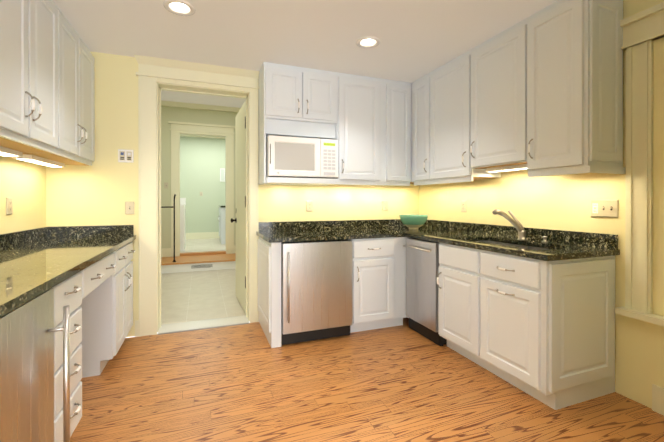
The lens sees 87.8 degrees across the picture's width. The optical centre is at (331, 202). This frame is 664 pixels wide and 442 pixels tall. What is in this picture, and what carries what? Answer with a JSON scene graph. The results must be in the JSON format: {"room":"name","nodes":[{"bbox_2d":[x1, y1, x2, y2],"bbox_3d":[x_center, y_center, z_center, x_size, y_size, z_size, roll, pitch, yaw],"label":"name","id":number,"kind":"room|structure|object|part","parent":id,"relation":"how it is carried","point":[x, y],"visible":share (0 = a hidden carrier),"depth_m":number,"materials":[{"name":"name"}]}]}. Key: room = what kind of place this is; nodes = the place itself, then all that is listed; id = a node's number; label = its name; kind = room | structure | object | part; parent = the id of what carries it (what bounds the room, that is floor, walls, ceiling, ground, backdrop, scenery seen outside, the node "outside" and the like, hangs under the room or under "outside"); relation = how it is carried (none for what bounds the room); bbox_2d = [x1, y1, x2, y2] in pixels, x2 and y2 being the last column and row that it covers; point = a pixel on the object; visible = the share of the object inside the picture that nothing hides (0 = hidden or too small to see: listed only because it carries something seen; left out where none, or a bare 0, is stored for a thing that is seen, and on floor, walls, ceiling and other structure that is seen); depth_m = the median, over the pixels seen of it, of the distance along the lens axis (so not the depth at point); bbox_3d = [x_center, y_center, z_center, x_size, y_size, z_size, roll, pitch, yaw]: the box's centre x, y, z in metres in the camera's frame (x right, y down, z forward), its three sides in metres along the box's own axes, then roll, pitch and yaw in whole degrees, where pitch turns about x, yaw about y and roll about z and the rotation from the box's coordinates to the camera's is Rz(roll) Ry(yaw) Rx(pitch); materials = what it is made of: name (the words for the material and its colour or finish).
{"room":"kitchen","nodes":[
{"label":"kitchen","id":0,"kind":"room"},
{"bbox_2d":[0,156,45,233],"bbox_3d":[-1.554,-0.052,0.463,0.150,2.540,5.530,0,0,-21],"label":"wall","id":1,"kind":"structure","parent":0,"point":[23,184],"depth_m":2.51,"materials":[{"name":"beige paint"}]},
{"bbox_2d":[6,197,12,214],"bbox_3d":[-2.174,0.024,2.329,0.011,0.114,0.070,0,0,-21],"label":"electrical outlet","id":2,"kind":"object","parent":1,"relation":"attached to","point":[9,205],"visible":1,"depth_m":2.32,"materials":[{"name":"beige plastic"}]},
{"bbox_2d":[0,0,63,155],"bbox_3d":[-1.792,-0.809,1.797,0.349,0.986,0.820,0,0,-21],"label":"upper cabinet","id":3,"kind":"object","parent":1,"relation":"attached to","point":[47,94],"depth_m":1.91,"materials":[{"name":"white wood"}]},
{"bbox_2d":[0,17,94,166],"bbox_3d":[-2.082,-0.812,2.563,0.349,0.986,0.818,0,0,-21],"label":"upper cabinet","id":4,"kind":"object","parent":1,"relation":"attached to","point":[79,72],"depth_m":2.58,"materials":[{"name":"white wood"}]},
{"bbox_2d":[161,253,235,273],"bbox_3d":[-2.200,1.115,6.467,2.600,0.170,0.790,0,0,-21],"label":"step","id":5,"kind":"structure","parent":0,"point":[219,261],"depth_m":6.13,"materials":[{"name":"white"}]},
{"bbox_2d":[161,194,175,261],"bbox_3d":[-3.007,0.444,5.876,0.652,1.173,0.060,0,0,-21],"label":"handrail","id":6,"kind":"object","parent":5,"relation":"on","point":[174,224],"visible":0.83,"depth_m":5.97,"materials":[{"name":"black metal"}]},
{"bbox_2d":[190,263,213,269],"bbox_3d":[-2.272,1.118,6.044,0.405,0.103,0.008,0,0,-21],"label":"floor vent","id":7,"kind":"object","parent":5,"relation":"in","point":[202,266],"visible":1,"depth_m":6.04,"materials":[{"name":"white metal"}]},
{"bbox_2d":[161,106,236,248],"bbox_3d":[-2.361,-0.351,6.888,2.840,3.100,0.120,0,0,-21],"label":"wall","id":8,"kind":"structure","parent":0,"point":[176,114],"depth_m":6.55,"materials":[{"name":"beige paint"}]},
{"bbox_2d":[161,100,240,256],"bbox_3d":[-2.352,-0.436,6.865,2.600,2.929,0.210,0,0,-21],"label":"door frame","id":9,"kind":"structure","parent":8,"relation":"attached to","point":[177,129],"depth_m":6.71,"materials":[{"name":"beige paint"}]},
{"bbox_2d":[180,136,224,232],"bbox_3d":[-3.272,-0.309,9.431,3.800,3.000,0.120,0,0,-21],"label":"wall","id":10,"kind":"structure","parent":0,"point":[202,161],"depth_m":9.28,"materials":[{"name":"green paint"}]},
{"bbox_2d":[180,135,224,238],"bbox_3d":[-3.242,-0.415,9.350,3.800,2.784,0.049,0,0,-21],"label":"baseboard","id":11,"kind":"structure","parent":10,"relation":"attached to","point":[202,235],"depth_m":9.26,"materials":[{"name":"beige paint"}]},
{"bbox_2d":[220,168,224,181],"bbox_3d":[-2.997,-0.749,9.451,0.130,0.360,0.030,0,0,-21],"label":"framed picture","id":12,"kind":"object","parent":10,"relation":"attached to","point":[222,174],"visible":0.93,"depth_m":9.44,"materials":[{"name":"white"}]},
{"bbox_2d":[180,238,225,252],"bbox_3d":[-2.793,1.005,8.172,3.800,0.050,2.580,0,0,-21],"label":"floor","id":13,"kind":"structure","parent":0,"point":[203,245],"depth_m":7.85,"materials":[{"name":"white tile"}]},
{"bbox_2d":[180,198,185,250],"bbox_3d":[-3.442,0.442,7.202,0.700,1.079,0.692,0,0,-21],"label":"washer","id":14,"kind":"object","parent":13,"relation":"on","point":[182,224],"visible":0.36,"depth_m":7.01,"materials":[{"name":"white"}]},
{"bbox_2d":[218,205,224,243],"bbox_3d":[-2.332,0.528,8.645,1.001,0.899,1.020,0,0,-21],"label":"base cabinet","id":15,"kind":"object","parent":13,"relation":"on","point":[221,218],"visible":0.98,"depth_m":8.05,"materials":[{"name":"white wood"}]},
{"bbox_2d":[161,90,245,107],"bbox_3d":[-1.724,-1.906,5.205,2.840,0.020,3.470,0,0,-21],"label":"ceiling","id":16,"kind":"structure","parent":0,"point":[173,96],"depth_m":6.38,"materials":[{"name":"white paint"}]},
{"bbox_2d":[161,269,247,324],"bbox_3d":[-1.589,1.230,4.860,2.600,0.050,2.710,0,0,-21],"label":"floor","id":17,"kind":"structure","parent":0,"point":[196,296],"depth_m":4.42,"materials":[{"name":"white tile"}]},
{"bbox_2d":[46,51,418,336],"bbox_3d":[-0.704,-0.392,3.635,3.990,3.200,0.200,0,0,-21],"label":"wall","id":18,"kind":"structure","parent":0,"point":[102,190],"depth_m":3.09,"materials":[{"name":"beige paint"}]},
{"bbox_2d":[118,149,133,162],"bbox_3d":[-1.844,-0.415,3.088,0.120,0.116,0.011,0,0,-21],"label":"light switch","id":19,"kind":"object","parent":18,"relation":"attached to","point":[125,156],"visible":1,"depth_m":3.09,"materials":[{"name":"white plastic"}]},
{"bbox_2d":[125,202,133,213],"bbox_3d":[-1.814,0.050,3.095,0.070,0.114,0.020,0,0,-21],"label":"light switch","id":20,"kind":"object","parent":18,"relation":"attached to","point":[129,207],"visible":1,"depth_m":3.10,"materials":[{"name":"beige plastic"}]},
{"bbox_2d":[134,55,258,336],"bbox_3d":[-1.274,-0.050,3.384,1.128,2.518,0.268,0,0,-21],"label":"door frame","id":21,"kind":"structure","parent":18,"relation":"attached to","point":[152,72],"depth_m":3.21,"materials":[{"name":"beige paint"}]},
{"bbox_3d":[-1.257,0.041,3.426,0.860,2.312,0.202,0,0,-21],"label":"kitchen door jamb","id":22,"kind":"part","parent":21,"relation":"part of","materials":[{"name":"white wood"}]},
{"bbox_2d":[158,315,248,334],"bbox_3d":[-1.249,1.203,3.408,0.820,0.012,0.245,0,0,-21],"label":"sill","id":23,"kind":"structure","parent":18,"relation":"attached to","point":[200,324],"depth_m":3.38,"materials":[{"name":"white"}]},
{"bbox_2d":[231,100,245,312],"bbox_3d":[-1.077,0.056,4.022,0.146,2.299,0.867,0,0,-21],"label":"door","id":24,"kind":"structure","parent":18,"relation":"in","point":[240,169],"depth_m":4.03,"materials":[{"name":"beige paint"}]},
{"bbox_2d":[258,62,337,129],"bbox_3d":[-0.344,-1.049,3.473,0.730,0.517,0.348,0,0,-21],"label":"upper cabinet","id":25,"kind":"object","parent":18,"relation":"attached to","point":[289,97],"depth_m":3.32,"materials":[{"name":"white wood"}]},
{"bbox_2d":[266,135,337,178],"bbox_3d":[-0.324,-0.423,3.441,0.682,0.380,0.372,0,0,-21],"label":"microwave oven","id":26,"kind":"object","parent":25,"relation":"attached to","point":[293,157],"visible":1,"depth_m":3.26,"materials":[{"name":"white"}]},
{"bbox_2d":[306,201,312,210],"bbox_3d":[-0.241,0.040,3.698,0.070,0.114,0.011,0,0,-21],"label":"electrical outlet","id":27,"kind":"object","parent":18,"relation":"attached to","point":[309,205],"visible":1,"depth_m":3.69,"materials":[{"name":"beige plastic"}]},
{"bbox_2d":[326,72,385,184],"bbox_3d":[0.239,-0.765,3.695,0.515,1.087,0.348,0,0,-21],"label":"upper cabinet","id":28,"kind":"object","parent":18,"relation":"attached to","point":[365,121],"depth_m":3.53,"materials":[{"name":"white wood"}]},
{"bbox_2d":[382,201,387,210],"bbox_3d":[0.620,0.039,4.024,0.070,0.114,0.011,0,0,-21],"label":"electrical outlet","id":29,"kind":"object","parent":18,"relation":"attached to","point":[384,205],"visible":1,"depth_m":4.02,"materials":[{"name":"beige plastic"}]},
{"bbox_2d":[374,79,411,185],"bbox_3d":[0.634,-0.765,3.845,0.329,1.087,0.348,0,0,-21],"label":"upper cabinet","id":30,"kind":"object","parent":18,"relation":"attached to","point":[398,93],"depth_m":3.69,"materials":[{"name":"white wood"}]},
{"bbox_2d":[402,182,413,185],"bbox_3d":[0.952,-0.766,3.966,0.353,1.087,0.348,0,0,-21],"label":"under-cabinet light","id":31,"kind":"object","parent":18,"relation":"attached to","point":[403,183],"depth_m":3.75,"materials":[{"name":"white"}]},
{"bbox_2d":[53,0,557,82],"bbox_3d":[0.277,-1.314,1.047,3.990,0.020,5.330,0,0,-21],"label":"ceiling","id":32,"kind":"structure","parent":0,"point":[418,39],"depth_m":2.63,"materials":[{"name":"white paint"}]},
{"bbox_2d":[163,0,195,15],"bbox_3d":[-1.021,-1.358,2.314,0.198,0.119,0.198,0,0,-21],"label":"recessed light","id":33,"kind":"object","parent":32,"relation":"in","point":[181,7],"visible":1,"depth_m":2.35,"materials":[{"name":"white"}]},
{"bbox_2d":[356,36,379,47],"bbox_3d":[0.294,-1.360,2.820,0.198,0.119,0.198,0,0,-21],"label":"recessed light","id":34,"kind":"object","parent":32,"relation":"in","point":[367,42],"visible":0.69,"depth_m":2.86,"materials":[{"name":"white"}]},
{"bbox_2d":[70,317,663,441],"bbox_3d":[0.281,1.241,1.045,3.990,0.050,5.310,0,0,-21],"label":"floor","id":35,"kind":"structure","parent":0,"point":[404,382],"depth_m":2.13,"materials":[{"name":"brown wood"}]},
{"bbox_2d":[0,288,69,441],"bbox_3d":[-1.292,0.782,1.108,0.645,0.868,0.466,0,0,-21],"label":"refrigerator","id":36,"kind":"object","parent":35,"relation":"on","point":[27,330],"visible":0.96,"depth_m":1.23,"materials":[{"name":"silver metal"}]},
{"bbox_2d":[52,267,87,441],"bbox_3d":[-1.514,0.777,1.485,0.643,0.876,0.381,0,0,-21],"label":"base cabinet","id":37,"kind":"object","parent":35,"relation":"on","point":[73,291],"depth_m":1.63,"materials":[{"name":"white wood"}]},
{"bbox_2d":[0,225,135,316],"bbox_3d":[-1.666,0.270,1.912,0.663,0.127,2.338,0,0,-21],"label":"countertop","id":38,"kind":"structure","parent":37,"relation":"on","point":[35,262],"depth_m":1.98,"materials":[{"name":"black stone"}]},
{"bbox_2d":[88,249,119,300],"bbox_3d":[-1.710,0.425,2.001,0.643,0.176,0.725,0,0,-21],"label":"base cabinet","id":39,"kind":"object","parent":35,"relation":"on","point":[101,274],"depth_m":2.24,"materials":[{"name":"white wood"}]},
{"bbox_2d":[88,241,134,376],"bbox_3d":[-1.964,0.773,2.672,0.643,0.876,0.708,0,0,-21],"label":"base cabinet","id":40,"kind":"object","parent":35,"relation":"on","point":[97,296],"depth_m":2.45,"materials":[{"name":"white wood"}]},
{"bbox_2d":[281,239,351,344],"bbox_3d":[-0.214,0.776,3.243,0.628,0.868,0.661,0,0,-21],"label":"fridge","id":41,"kind":"object","parent":35,"relation":"on","point":[316,290],"visible":0.92,"depth_m":2.97,"materials":[{"name":"silver metal"}]},
{"bbox_2d":[348,237,396,332],"bbox_3d":[0.262,0.771,3.515,0.438,0.876,0.711,0,0,-21],"label":"base cabinet","id":42,"kind":"object","parent":35,"relation":"on","point":[378,283],"depth_m":3.19,"materials":[{"name":"white wood"}]},
{"bbox_2d":[256,219,403,242],"bbox_3d":[-0.041,0.266,3.396,1.290,0.127,0.716,0,0,-21],"label":"countertop","id":43,"kind":"structure","parent":42,"relation":"on","point":[294,231],"depth_m":3.53,"materials":[{"name":"black stone"}]},
{"bbox_2d":[397,237,406,325],"bbox_3d":[0.536,0.771,3.619,0.149,0.876,0.711,0,0,-21],"label":"base cabinet","id":44,"kind":"object","parent":35,"relation":"on","point":[401,250],"depth_m":3.31,"materials":[{"name":"white wood"}]},
{"bbox_2d":[403,238,446,346],"bbox_3d":[1.038,0.776,3.186,0.637,0.868,0.450,0,0,-21],"label":"stainless steel dishwasher","id":45,"kind":"object","parent":35,"relation":"on","point":[422,261],"visible":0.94,"depth_m":3.05,"materials":[{"name":"silver metal"}]},
{"bbox_2d":[437,240,614,409],"bbox_3d":[1.347,0.774,2.533,0.637,0.876,0.972,0,0,-21],"label":"base cabinet","id":46,"kind":"object","parent":35,"relation":"on","point":[542,331],"depth_m":2.14,"materials":[{"name":"white wood"}]},
{"bbox_2d":[396,219,619,260],"bbox_3d":[1.127,0.348,3.071,0.664,0.290,2.153,0,0,-21],"label":"countertop","id":47,"kind":"structure","parent":46,"relation":"on","point":[562,245],"depth_m":2.58,"materials":[{"name":"black stone"}]},
{"bbox_2d":[399,214,427,229],"bbox_3d":[0.885,0.215,3.747,0.302,0.155,0.302,0,0,-21],"label":"ceramic bowl","id":48,"kind":"object","parent":47,"relation":"on","point":[413,222],"visible":1,"depth_m":3.65,"materials":[{"name":"green ceramic"}]},
{"bbox_2d":[492,209,526,239],"bbox_3d":[1.387,0.174,2.704,0.296,0.242,0.098,0,0,-21],"label":"faucet","id":49,"kind":"object","parent":47,"relation":"on","point":[516,223],"visible":1,"depth_m":2.71,"materials":[{"name":"grey metal"}]},
{"bbox_2d":[419,0,663,408],"bbox_3d":[2.037,-0.056,1.825,0.150,2.540,5.530,0,0,-21],"label":"wall","id":50,"kind":"structure","parent":0,"point":[557,202],"depth_m":2.23,"materials":[{"name":"beige paint"}]},
{"bbox_2d":[135,320,663,414],"bbox_3d":[0.155,1.137,2.296,3.034,0.150,2.919,0,0,-21],"label":"baseboard","id":51,"kind":"structure","parent":50,"relation":"attached to","point":[657,399],"depth_m":2.00,"materials":[{"name":"beige paint"}]},
{"bbox_2d":[411,75,434,183],"bbox_3d":[1.071,-0.765,3.660,0.349,1.087,0.346,0,0,-21],"label":"upper cabinet","id":52,"kind":"object","parent":50,"relation":"attached to","point":[418,87],"depth_m":3.60,"materials":[{"name":"white wood"}]},
{"bbox_2d":[461,201,465,211],"bbox_3d":[1.324,0.041,3.475,0.011,0.114,0.070,0,0,-21],"label":"electrical outlet","id":53,"kind":"object","parent":50,"relation":"attached to","point":[463,206],"visible":1,"depth_m":3.47,"materials":[{"name":"beige plastic"}]},
{"bbox_2d":[427,52,500,183],"bbox_3d":[1.230,-0.763,3.241,0.349,1.087,0.551,0,0,-21],"label":"upper cabinet","id":54,"kind":"object","parent":50,"relation":"attached to","point":[447,84],"depth_m":3.17,"materials":[{"name":"white wood"}]},
{"bbox_2d":[467,21,522,171],"bbox_3d":[1.424,-0.797,2.730,0.349,1.017,0.539,0,0,-21],"label":"upper cabinet","id":55,"kind":"object","parent":50,"relation":"attached to","point":[494,66],"depth_m":2.67,"materials":[{"name":"white wood"}]},
{"bbox_2d":[523,0,624,175],"bbox_3d":[1.593,-0.760,2.284,0.349,1.087,0.415,0,0,-21],"label":"upper cabinet","id":56,"kind":"object","parent":50,"relation":"attached to","point":[539,93],"depth_m":2.13,"materials":[{"name":"white wood"}]},
{"bbox_2d":[591,200,618,217],"bbox_3d":[1.779,0.040,2.262,0.020,0.114,0.164,0,0,-21],"label":"light switch","id":57,"kind":"object","parent":50,"relation":"attached to","point":[604,208],"visible":1,"depth_m":2.25,"materials":[{"name":"beige plastic"}]},
{"bbox_2d":[615,2,663,325],"bbox_3d":[1.923,-0.216,1.805,0.075,1.810,0.755,0,0,-21],"label":"window","id":58,"kind":"structure","parent":50,"relation":"in","point":[643,30],"depth_m":2.06,"materials":[{"name":"beige paint"}]}
]}

